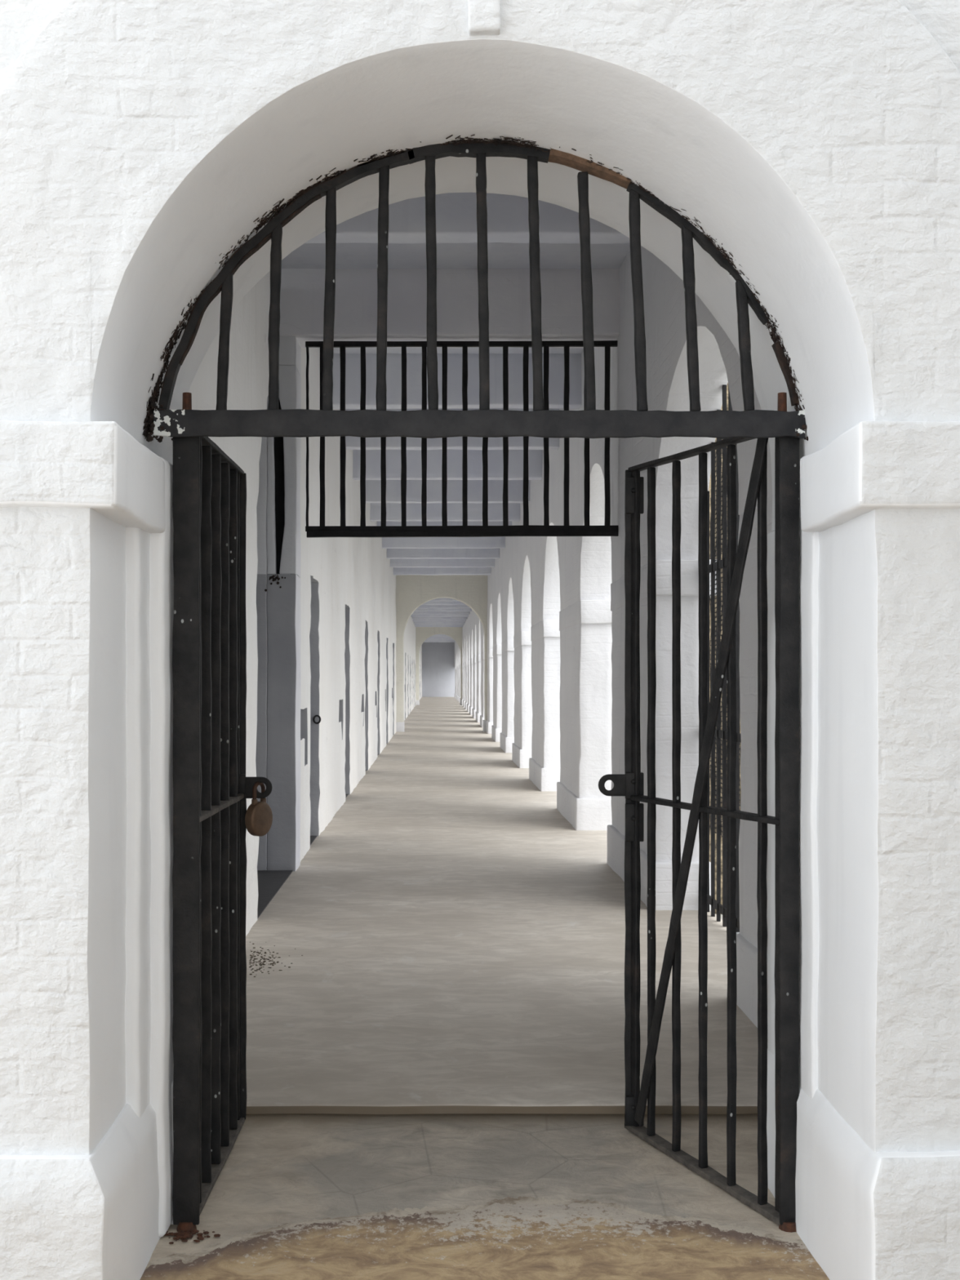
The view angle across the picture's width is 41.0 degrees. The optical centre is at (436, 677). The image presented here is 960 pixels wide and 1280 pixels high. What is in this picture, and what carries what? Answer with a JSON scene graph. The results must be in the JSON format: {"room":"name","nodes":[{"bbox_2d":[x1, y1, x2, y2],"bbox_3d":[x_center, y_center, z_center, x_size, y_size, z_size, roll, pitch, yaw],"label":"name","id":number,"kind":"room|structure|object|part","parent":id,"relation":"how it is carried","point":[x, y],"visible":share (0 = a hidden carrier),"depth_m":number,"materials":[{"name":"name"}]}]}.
{"room":"prison interior","nodes":[
{"label":"prison interior","id":0,"kind":"room"},
{"bbox_2d":[188,271,422,934],"bbox_3d":[-1.490,-0.785,52.090,0.776,4.940,96.842,0,0,0],"label":"wall","id":1,"kind":"structure","parent":0,"point":[348,589],"depth_m":12.69,"materials":[{"name":"grey paint"}]},
{"bbox_2d":[312,715,320,724],"bbox_3d":[-1.139,0.400,12.241,0.081,0.089,0.069,0,0,0],"label":"ring","id":2,"kind":"object","parent":1,"relation":"attached to","point":[315,716],"visible":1,"depth_m":12.21,"materials":[{"name":"black metal"}]},
{"bbox_2d":[257,769,366,917],"bbox_3d":[-1.923,1.566,51.640,1.595,0.108,87.280,0,0,0],"label":"floor","id":3,"kind":"structure","parent":0,"point":[269,882],"depth_m":9.39,"materials":[{"name":"grey concrete"}]},
{"bbox_2d":[256,268,619,871],"bbox_3d":[-0.610,-0.832,10.201,4.292,4.767,0.414,0,0,0],"label":"wall","id":4,"kind":"structure","parent":0,"point":[302,291],"depth_m":10.05,"materials":[{"name":"grey paint"}]},
{"bbox_2d":[264,574,285,591],"bbox_3d":[-1.263,-0.741,10.048,0.166,0.136,0.022,0,0,0],"label":"soot stain","id":5,"kind":"object","parent":4,"relation":"attached to","point":[273,575],"visible":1,"depth_m":10.04,"materials":[{"name":"black"}]},
{"bbox_2d":[273,400,285,573],"bbox_3d":[-1.260,-1.650,10.185,0.280,1.800,0.130,0,0,0],"label":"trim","id":6,"kind":"structure","parent":4,"relation":"attached to","point":[280,514],"depth_m":10.12,"materials":[{"name":"black metal"}]},
{"bbox_2d":[305,340,617,537],"bbox_3d":[0.231,-1.881,10.109,2.522,1.550,0.044,0,0,0],"label":"metal grille","id":7,"kind":"object","parent":4,"relation":"in","point":[322,531],"visible":0.79,"depth_m":10.09,"materials":[{"name":"metal"}]},
{"bbox_2d":[422,642,454,697],"bbox_3d":[-0.399,-0.819,100.651,5.213,4.953,0.316,0,0,0],"label":"wall","id":8,"kind":"structure","parent":0,"point":[437,658],"depth_m":100.49,"materials":[{"name":"white paint"}]},
{"bbox_2d":[415,626,462,705],"bbox_3d":[0.156,-0.798,70.410,2.668,4.841,0.500,0,0,0],"label":"wall","id":9,"kind":"structure","parent":0,"point":[422,633],"depth_m":70.20,"materials":[{"name":"white paint"}]},
{"bbox_2d":[395,574,487,732],"bbox_3d":[0.154,-0.794,36.060,2.666,4.846,0.500,0,0,0],"label":"wall","id":10,"kind":"structure","parent":0,"point":[412,591],"depth_m":35.85,"materials":[{"name":"white paint"}]},
{"bbox_2d":[454,667,455,697],"bbox_3d":[1.617,0.418,96.825,0.457,2.411,2.156,0,0,0],"label":"pillar","id":11,"kind":"structure","parent":0,"point":[455,668],"depth_m":97.09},
{"bbox_2d":[280,242,630,354],"bbox_3d":[-0.440,-3.315,52.340,5.130,0.260,96.927,0,0,0],"label":"ceiling","id":12,"kind":"structure","parent":0,"point":[348,255],"depth_m":9.73,"materials":[{"name":"white paint"}]},
{"bbox_2d":[415,625,462,626],"bbox_3d":[0.156,-2.947,68.126,2.599,0.536,0.199,0,0,0],"label":"ceiling beam","id":13,"kind":"structure","parent":12,"relation":"attached to","point":[415,625],"depth_m":68.03,"materials":[{"name":"white paint"}]},
{"bbox_2d":[423,641,454,642],"bbox_3d":[0.154,-2.948,97.906,2.598,0.535,0.204,0,0,0],"label":"ceiling beam","id":14,"kind":"structure","parent":12,"relation":"attached to","point":[424,642],"depth_m":97.80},
{"bbox_2d":[410,613,468,617],"bbox_3d":[0.155,-2.947,56.576,2.598,0.535,0.202,0,0,0],"label":"ceiling beam","id":15,"kind":"structure","parent":12,"relation":"attached to","point":[412,615],"depth_m":56.48,"materials":[{"name":"white paint"}]},
{"bbox_2d":[413,621,465,623],"bbox_3d":[0.156,-2.947,63.505,2.600,0.536,0.202,0,0,0],"label":"ceiling beam","id":16,"kind":"structure","parent":12,"relation":"attached to","point":[415,622],"depth_m":63.41,"materials":[{"name":"white paint"}]},
{"bbox_2d":[413,618,466,621],"bbox_3d":[0.155,-2.947,61.195,2.599,0.531,0.201,0,0,0],"label":"ceiling beam","id":17,"kind":"structure","parent":12,"relation":"attached to","point":[429,620],"depth_m":61.10,"materials":[{"name":"white paint"}]},
{"bbox_2d":[414,623,464,625],"bbox_3d":[0.154,-2.947,65.814,2.598,0.536,0.200,0,0,0],"label":"ceiling beam","id":18,"kind":"structure","parent":12,"relation":"attached to","point":[415,624],"depth_m":65.73,"materials":[{"name":"white paint"}]},
{"bbox_2d":[412,616,467,619],"bbox_3d":[0.155,-2.947,58.885,2.600,0.533,0.201,0,0,0],"label":"ceiling beam","id":19,"kind":"structure","parent":12,"relation":"attached to","point":[420,617],"depth_m":58.79,"materials":[{"name":"white paint"}]},
{"bbox_2d":[426,638,453,639],"bbox_3d":[0.156,-2.948,90.975,2.596,0.532,0.199,0,0,0],"label":"ceiling beam","id":20,"kind":"structure","parent":12,"relation":"attached to","point":[427,638],"depth_m":90.88,"materials":[{"name":"white paint"}]},
{"bbox_2d":[431,635,448,636],"bbox_3d":[0.155,-2.946,84.045,2.598,0.538,0.201,0,0,0],"label":"ceiling beam","id":21,"kind":"structure","parent":12,"relation":"attached to","point":[433,635],"depth_m":83.94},
{"bbox_2d":[424,640,455,641],"bbox_3d":[0.155,-2.948,95.595,2.594,0.534,0.200,0,0,0],"label":"ceiling beam","id":22,"kind":"structure","parent":12,"relation":"attached to","point":[424,641],"depth_m":95.49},
{"bbox_2d":[425,640,454,640],"bbox_3d":[0.154,-2.946,93.284,2.597,0.536,0.200,0,0,0],"label":"ceiling beam","id":23,"kind":"structure","parent":12,"relation":"attached to","point":[425,640],"depth_m":93.19,"materials":[{"name":"white paint"}]},
{"bbox_2d":[427,637,452,638],"bbox_3d":[0.155,-2.948,88.665,2.592,0.534,0.203,0,0,0],"label":"ceiling beam","id":24,"kind":"structure","parent":12,"relation":"attached to","point":[428,637],"depth_m":88.58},
{"bbox_2d":[412,611,470,613],"bbox_3d":[0.154,-2.947,54.265,2.595,0.534,0.198,0,0,0],"label":"ceiling beam","id":25,"kind":"structure","parent":12,"relation":"attached to","point":[414,612],"depth_m":54.17,"materials":[{"name":"white paint"}]},
{"bbox_2d":[393,567,491,575],"bbox_3d":[0.155,-2.948,33.505,2.596,0.535,0.202,0,0,0],"label":"ceiling beam","id":26,"kind":"structure","parent":12,"relation":"attached to","point":[397,571],"depth_m":33.41,"materials":[{"name":"white paint"}]},
{"bbox_2d":[390,558,495,567],"bbox_3d":[0.154,-2.948,31.195,2.598,0.537,0.201,0,0,0],"label":"ceiling beam","id":27,"kind":"structure","parent":12,"relation":"attached to","point":[394,562],"depth_m":31.10,"materials":[{"name":"white paint"}]},
{"bbox_2d":[386,548,500,559],"bbox_3d":[0.157,-2.946,28.885,2.599,0.535,0.202,0,0,0],"label":"ceiling beam","id":28,"kind":"structure","parent":12,"relation":"attached to","point":[456,553],"depth_m":28.79,"materials":[{"name":"white paint"}]},
{"bbox_2d":[414,608,471,611],"bbox_3d":[0.155,-2.946,51.955,2.600,0.533,0.201,0,0,0],"label":"ceiling beam","id":29,"kind":"structure","parent":12,"relation":"attached to","point":[416,609],"depth_m":51.85,"materials":[{"name":"white paint"}]},
{"bbox_2d":[382,537,505,548],"bbox_3d":[0.155,-2.947,26.575,2.596,0.535,0.199,0,0,0],"label":"ceiling beam","id":30,"kind":"structure","parent":12,"relation":"attached to","point":[387,542],"depth_m":26.48,"materials":[{"name":"white paint"}]},
{"bbox_2d":[417,604,470,608],"bbox_3d":[0.153,-2.948,49.647,2.598,0.535,0.202,0,0,0],"label":"ceiling beam","id":31,"kind":"structure","parent":12,"relation":"attached to","point":[420,606],"depth_m":49.55,"materials":[{"name":"white paint"}]},
{"bbox_2d":[427,597,459,601],"bbox_3d":[0.154,-2.947,45.025,2.597,0.534,0.203,0,0,0],"label":"ceiling beam","id":32,"kind":"structure","parent":12,"relation":"attached to","point":[444,599],"depth_m":44.93,"materials":[{"name":"white paint"}]},
{"bbox_2d":[422,600,466,604],"bbox_3d":[0.156,-2.948,47.336,2.590,0.534,0.200,0,0,0],"label":"ceiling beam","id":33,"kind":"structure","parent":12,"relation":"attached to","point":[437,602],"depth_m":47.24,"materials":[{"name":"white paint"}]},
{"bbox_2d":[377,520,511,525],"bbox_3d":[0.155,-2.947,24.267,2.594,0.534,0.201,0,0,0],"label":"ceiling beam","id":34,"kind":"structure","parent":12,"relation":"attached to","point":[379,523],"depth_m":24.17,"materials":[{"name":"white paint"}]},
{"bbox_2d":[370,502,519,521],"bbox_3d":[0.153,-2.948,21.954,2.597,0.540,0.204,0,0,0],"label":"ceiling beam","id":35,"kind":"structure","parent":12,"relation":"attached to","point":[393,510],"depth_m":21.86,"materials":[{"name":"white paint"}]},
{"bbox_2d":[352,448,542,479],"bbox_3d":[0.156,-2.948,17.336,2.592,0.533,0.201,0,0,0],"label":"ceiling beam","id":36,"kind":"structure","parent":12,"relation":"attached to","point":[373,457],"depth_m":17.24,"materials":[{"name":"white paint"}]},
{"bbox_2d":[365,480,530,503],"bbox_3d":[0.157,-2.946,19.645,2.591,0.534,0.201,0,0,0],"label":"ceiling beam","id":37,"kind":"structure","parent":12,"relation":"attached to","point":[373,487],"depth_m":19.55,"materials":[{"name":"white paint"}]},
{"bbox_2d":[345,408,559,449],"bbox_3d":[0.156,-2.948,15.025,2.592,0.535,0.201,0,0,0],"label":"ceiling beam","id":38,"kind":"structure","parent":12,"relation":"attached to","point":[394,442],"depth_m":14.93,"materials":[{"name":"white paint"}]},
{"bbox_2d":[332,353,582,408],"bbox_3d":[0.156,-2.948,12.714,2.600,0.534,0.203,0,0,0],"label":"ceiling beam","id":39,"kind":"structure","parent":12,"relation":"attached to","point":[414,361],"depth_m":12.62,"materials":[{"name":"white paint"}]},
{"bbox_2d":[304,192,630,243],"bbox_3d":[0.153,-2.948,7.835,2.595,0.534,0.203,0,0,0],"label":"ceiling beam","id":40,"kind":"structure","parent":12,"relation":"attached to","point":[508,215],"depth_m":7.74,"materials":[{"name":"white paint"}]},
{"bbox_2d":[455,666,457,698],"bbox_3d":[1.616,0.420,92.457,0.455,2.411,2.159,0,0,0],"label":"pillar","id":41,"kind":"structure","parent":0,"point":[455,667],"depth_m":91.43,"materials":[{"name":"white paint"}]},
{"bbox_2d":[456,666,457,699],"bbox_3d":[1.618,0.422,88.085,0.454,2.409,2.159,0,0,0],"label":"pillar","id":42,"kind":"structure","parent":0,"point":[456,666],"depth_m":87.05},
{"bbox_2d":[457,665,458,701],"bbox_3d":[1.617,0.419,83.713,0.452,2.414,2.158,0,0,0],"label":"pillar","id":43,"kind":"structure","parent":0,"point":[458,665],"depth_m":82.90,"materials":[{"name":"white paint"}]},
{"bbox_2d":[458,664,460,702],"bbox_3d":[1.616,0.419,79.343,0.450,2.413,2.165,0,0,0],"label":"pillar","id":44,"kind":"structure","parent":0,"point":[460,664],"depth_m":78.32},
{"bbox_2d":[462,663,463,705],"bbox_3d":[1.618,0.420,70.608,0.454,2.417,2.156,0,0,0],"label":"pillar","id":45,"kind":"structure","parent":0,"point":[462,664],"depth_m":69.57,"materials":[{"name":"white paint"}]},
{"bbox_2d":[462,662,465,707],"bbox_3d":[1.617,0.422,66.234,0.452,2.414,2.160,0,0,0],"label":"pillar","id":46,"kind":"structure","parent":0,"point":[464,700],"depth_m":65.22,"materials":[{"name":"white paint"}]},
{"bbox_2d":[464,661,467,709],"bbox_3d":[1.616,0.419,61.865,0.453,2.413,2.154,0,0,0],"label":"pillar","id":47,"kind":"structure","parent":0,"point":[466,662],"depth_m":60.85,"materials":[{"name":"white paint"}]},
{"bbox_2d":[466,660,470,711],"bbox_3d":[1.615,0.421,57.494,0.455,2.415,2.159,0,0,0],"label":"pillar","id":48,"kind":"structure","parent":0,"point":[468,661],"depth_m":56.47,"materials":[{"name":"white paint"}]},
{"bbox_2d":[469,658,473,715],"bbox_3d":[1.617,0.421,53.125,0.452,2.415,2.161,0,0,0],"label":"pillar","id":49,"kind":"structure","parent":0,"point":[471,660],"depth_m":52.11,"materials":[{"name":"white paint"}]},
{"bbox_2d":[471,657,476,718],"bbox_3d":[1.618,0.417,48.758,0.456,2.417,2.165,0,0,0],"label":"pillar","id":50,"kind":"structure","parent":0,"point":[474,659],"depth_m":47.74,"materials":[{"name":"white paint"}]},
{"bbox_2d":[475,654,480,722],"bbox_3d":[1.617,0.419,44.386,0.452,2.414,2.157,0,0,0],"label":"pillar","id":51,"kind":"structure","parent":0,"point":[478,657],"depth_m":43.37,"materials":[{"name":"white paint"}]},
{"bbox_2d":[0,0,959,1155],"bbox_3d":[0.101,-0.845,3.505,6.213,4.902,0.963,0,0,0],"label":"wall","id":52,"kind":"structure","parent":0,"point":[632,102],"depth_m":3.04,"materials":[{"name":"white paint"}]},
{"bbox_2d":[0,1103,159,1279],"bbox_3d":[-1.885,1.365,3.313,2.243,0.482,0.708,0,0,0],"label":"pillar base","id":53,"kind":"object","parent":52,"relation":"attached to","point":[93,1216],"depth_m":2.98,"materials":[{"name":"white paint"}]},
{"bbox_2d":[0,420,166,533],"bbox_3d":[-1.874,-0.500,3.268,2.257,0.213,0.576,0,0,0],"label":"trim","id":54,"kind":"structure","parent":52,"relation":"attached to","point":[99,467],"depth_m":2.99,"materials":[{"name":"white paint"}]},
{"bbox_2d":[125,457,173,1235],"bbox_3d":[-0.851,0.471,3.687,0.216,2.167,0.588,0,0,0],"label":"trim","id":55,"kind":"structure","parent":52,"relation":"attached to","point":[149,587],"depth_m":3.53,"materials":[{"name":"white paint"}]},
{"bbox_2d":[168,1081,173,1224],"bbox_3d":[-0.872,1.375,3.813,0.266,0.458,0.353,0,0,0],"label":"trim","id":56,"kind":"structure","parent":52,"relation":"attached to","point":[171,1131],"depth_m":3.64,"materials":[{"name":"white paint"}]},
{"bbox_2d":[142,133,808,442],"bbox_3d":[0.117,-1.089,3.596,1.934,0.862,0.096,0,0,0],"label":"metal grille","id":57,"kind":"object","parent":52,"relation":"in","point":[432,422],"visible":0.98,"depth_m":3.60,"materials":[{"name":"black metal"}]},
{"bbox_2d":[0,0,959,422],"bbox_3d":[0.110,-1.273,3.043,2.807,1.408,0.084,0,0,0],"label":"wall","id":58,"kind":"structure","parent":52,"relation":"attached to","point":[873,98],"depth_m":3.02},
{"bbox_2d":[467,0,501,37],"bbox_3d":[0.113,-1.633,3.025,0.082,0.240,0.054,0,0,0],"label":"trim","id":59,"kind":"structure","parent":52,"relation":"attached to","point":[484,16],"depth_m":3.00,"materials":[{"name":"white paint"}]},
{"bbox_2d":[767,524,818,1098],"bbox_3d":[1.113,0.550,3.737,0.184,2.004,0.484,0,0,0],"label":"trim","id":60,"kind":"structure","parent":52,"relation":"attached to","point":[807,593],"depth_m":3.56,"materials":[{"name":"white paint"}]},
{"bbox_2d":[766,1051,959,1279],"bbox_3d":[2.105,1.360,3.476,2.202,0.494,1.035,0,0,0],"label":"pillar base","id":61,"kind":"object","parent":52,"relation":"attached to","point":[863,1213],"depth_m":3.04,"materials":[{"name":"white paint"}]},
{"bbox_2d":[799,418,959,530],"bbox_3d":[2.096,-0.499,3.243,2.218,0.215,0.524,0,0,0],"label":"trim","id":62,"kind":"structure","parent":52,"relation":"attached to","point":[873,464],"depth_m":2.99,"materials":[{"name":"white paint"}]},
{"bbox_2d":[480,652,484,727],"bbox_3d":[1.617,0.418,40.013,0.453,2.404,2.155,0,0,0],"label":"pillar","id":63,"kind":"structure","parent":0,"point":[482,716],"depth_m":39.75,"materials":[{"name":"white paint"}]},
{"bbox_2d":[138,1113,826,1279],"bbox_3d":[0.100,1.624,-0.720,6.200,0.151,10.560,0,0,0],"label":"floor","id":64,"kind":"structure","parent":0,"point":[295,1196],"depth_m":3.76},
{"bbox_2d":[162,1229,220,1244],"bbox_3d":[-0.682,1.548,3.549,0.169,0.008,0.091,0,0,0],"label":"flakes","id":65,"kind":"object","parent":64,"relation":"on","point":[181,1234],"visible":0.98,"depth_m":3.56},
{"bbox_2d":[172,392,272,1232],"bbox_3d":[-0.693,0.379,4.029,0.154,2.362,0.895,0,0,6],"label":"gate leaf","id":66,"kind":"object","parent":64,"relation":"on","point":[211,788],"visible":0.98,"depth_m":3.88,"materials":[{"name":"black metal"}]},
{"bbox_3d":[-0.695,0.409,4.044,0.047,0.018,0.833,0,0,1],"label":"rail","id":67,"kind":"part","parent":66,"relation":"part of","materials":[{"name":"metal"}]},
{"bbox_3d":[-0.696,-0.712,4.035,0.041,0.015,0.850,0,0,1],"label":"rail","id":68,"kind":"part","parent":66,"relation":"part of","materials":[{"name":"black metal"}]},
{"bbox_3d":[-0.696,1.538,4.043,0.048,0.019,0.867,0,0,1],"label":"rail","id":69,"kind":"part","parent":66,"relation":"part of","materials":[{"name":"metal"}]},
{"bbox_3d":[-0.692,0.370,4.443,0.062,0.070,0.018,0,0,0],"label":"latch plate","id":70,"kind":"part","parent":66,"relation":"part of","materials":[{"name":"black metal"}]},
{"bbox_2d":[244,781,272,836],"bbox_3d":[-0.615,0.454,4.444,0.042,0.191,0.114,0,0,32],"label":"padlock","id":71,"kind":"object","parent":66,"relation":"hanging from","point":[259,815],"visible":1,"depth_m":4.42,"materials":[{"name":"brown metal"}]},
{"bbox_2d":[598,392,799,1232],"bbox_3d":[0.827,0.379,4.009,0.142,2.362,0.921,0,0,-28],"label":"gate leaf","id":72,"kind":"object","parent":64,"relation":"on","point":[630,784],"visible":0.98,"depth_m":3.87,"materials":[{"name":"black metal"}]},
{"bbox_3d":[0.677,1.480,4.378,0.062,0.100,0.018,0,0,0],"label":"latch plate","id":73,"kind":"part","parent":72,"relation":"part of","materials":[{"name":"black metal"}]},
{"bbox_3d":[0.677,-0.623,4.378,0.062,0.125,0.018,0,0,0],"label":"latch plate","id":74,"kind":"part","parent":72,"relation":"part of","materials":[{"name":"black metal"}]},
{"bbox_3d":[0.677,0.495,4.378,0.062,0.130,0.018,0,0,0],"label":"latch plate","id":75,"kind":"part","parent":72,"relation":"part of","materials":[{"name":"black metal"}]},
{"bbox_3d":[0.677,0.370,4.378,0.062,0.090,0.018,0,0,0],"label":"latch plate","id":76,"kind":"part","parent":72,"relation":"part of","materials":[{"name":"black metal"}]},
{"bbox_3d":[0.833,-0.712,4.002,0.042,0.016,0.848,0,0,-22],"label":"rail","id":77,"kind":"part","parent":72,"relation":"part of","materials":[{"name":"black metal"}]},
{"bbox_3d":[0.830,1.538,4.011,0.049,0.019,0.864,0,0,-22],"label":"rail","id":78,"kind":"part","parent":72,"relation":"part of","materials":[{"name":"metal"}]},
{"bbox_3d":[0.830,0.410,4.011,0.049,0.018,0.832,0,0,-22],"label":"rail","id":79,"kind":"part","parent":72,"relation":"part of","materials":[{"name":"black metal"}]},
{"bbox_2d":[486,648,493,733],"bbox_3d":[1.618,0.420,35.643,0.454,2.418,2.154,0,0,0],"label":"pillar","id":80,"kind":"structure","parent":0,"point":[490,657],"depth_m":34.62,"materials":[{"name":"white paint"}]},
{"bbox_2d":[491,644,502,742],"bbox_3d":[1.619,0.418,31.279,0.452,2.417,2.154,0,0,0],"label":"pillar","id":81,"kind":"structure","parent":0,"point":[496,728],"depth_m":30.25,"materials":[{"name":"white paint"}]},
{"bbox_2d":[245,697,757,1114],"bbox_3d":[-0.550,1.635,52.528,4.700,0.230,95.945,0,0,0],"label":"floor","id":82,"kind":"structure","parent":0,"point":[461,943],"depth_m":6.92,"materials":[{"name":"concrete"}]},
{"bbox_2d":[248,943,302,977],"bbox_3d":[-0.868,1.518,6.946,0.291,0.007,0.872,0,0,-8],"label":"grit","id":83,"kind":"object","parent":82,"relation":"on","point":[254,952],"visible":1,"depth_m":6.86,"materials":[{"name":"black gravel"}]},
{"bbox_2d":[500,639,514,752],"bbox_3d":[1.618,0.421,26.905,0.454,2.414,2.154,0,0,0],"label":"pillar","id":84,"kind":"structure","parent":0,"point":[507,736],"depth_m":25.88,"materials":[{"name":"white paint"}]},
{"bbox_2d":[511,631,532,768],"bbox_3d":[1.619,0.419,22.533,0.457,2.416,2.159,0,0,0],"label":"pillar","id":85,"kind":"structure","parent":0,"point":[522,748],"depth_m":21.51,"materials":[{"name":"white paint"}]},
{"bbox_2d":[528,619,560,791],"bbox_3d":[1.618,0.419,18.167,0.457,2.421,2.158,0,0,0],"label":"pillar","id":86,"kind":"structure","parent":0,"point":[544,763],"depth_m":17.14,"materials":[{"name":"white paint"}]},
{"bbox_2d":[556,600,613,830],"bbox_3d":[1.618,0.421,13.796,0.456,2.420,2.157,0,0,0],"label":"pillar","id":87,"kind":"structure","parent":0,"point":[585,634],"depth_m":12.77,"materials":[{"name":"white paint"}]},
{"bbox_2d":[454,245,772,667],"bbox_3d":[1.600,-2.005,52.141,0.363,2.493,96.736,0,0,0],"label":"wall","id":88,"kind":"structure","parent":0,"point":[533,579],"depth_m":9.89,"materials":[{"name":"white paint"}]},
{"bbox_2d":[706,666,726,808],"bbox_3d":[1.773,0.381,7.989,0.051,0.885,0.535,0,0,0],"label":"metal grille","id":89,"kind":"object","parent":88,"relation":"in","point":[720,747],"depth_m":7.97,"materials":[{"name":"metal"}]},
{"bbox_3d":[1.760,0.350,7.225,0.012,0.050,2.350,0,0,0],"label":"rail","id":90,"kind":"part","parent":89,"relation":"part of","materials":[{"name":"metal"}]},
{"bbox_2d":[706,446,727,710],"bbox_3d":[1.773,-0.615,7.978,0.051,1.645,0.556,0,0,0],"label":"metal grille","id":91,"kind":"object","parent":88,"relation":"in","point":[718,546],"depth_m":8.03,"materials":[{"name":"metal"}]},
{"bbox_3d":[1.760,-0.700,7.225,0.012,0.050,2.350,0,0,0],"label":"rail","id":92,"kind":"part","parent":91,"relation":"part of","materials":[{"name":"metal"}]},
{"bbox_2d":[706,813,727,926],"bbox_3d":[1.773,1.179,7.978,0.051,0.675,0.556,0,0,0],"label":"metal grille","id":93,"kind":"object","parent":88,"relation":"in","point":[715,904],"depth_m":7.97,"materials":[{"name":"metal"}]},
{"bbox_3d":[1.760,1.430,7.225,0.012,0.050,2.350,0,0,0],"label":"rail","id":94,"kind":"part","parent":93,"relation":"part of","materials":[{"name":"metal"}]},
{"bbox_2d":[606,559,716,910],"bbox_3d":[1.618,0.421,9.424,0.457,2.418,2.156,0,0,0],"label":"pillar","id":95,"kind":"structure","parent":0,"point":[689,633],"depth_m":8.40,"materials":[{"name":"white paint"}]},
{"bbox_2d":[735,496,773,1027],"bbox_3d":[1.600,0.419,4.928,0.423,2.420,2.316,0,0,0],"label":"pillar","id":96,"kind":"structure","parent":0,"point":[746,944],"depth_m":5.83,"materials":[{"name":"white paint"}]},
{"bbox_2d":[735,605,739,810],"bbox_3d":[1.773,0.179,7.429,0.051,1.184,0.081,0,0,0],"label":"grille","id":97,"kind":"object","parent":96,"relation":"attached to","point":[737,799],"depth_m":7.48,"materials":[{"name":"metal"}]},
{"bbox_2d":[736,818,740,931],"bbox_3d":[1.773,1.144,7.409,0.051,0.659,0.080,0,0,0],"label":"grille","id":98,"kind":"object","parent":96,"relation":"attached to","point":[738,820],"depth_m":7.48,"materials":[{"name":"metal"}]},
{"label":"outside","id":99,"kind":"structure","parent":0,"visible":0},
{"bbox_2d":[709,378,740,914],"bbox_3d":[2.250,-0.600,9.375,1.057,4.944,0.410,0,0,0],"label":"gate","id":100,"kind":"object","parent":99,"point":[721,406],"depth_m":9.20,"materials":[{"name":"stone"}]}
]}

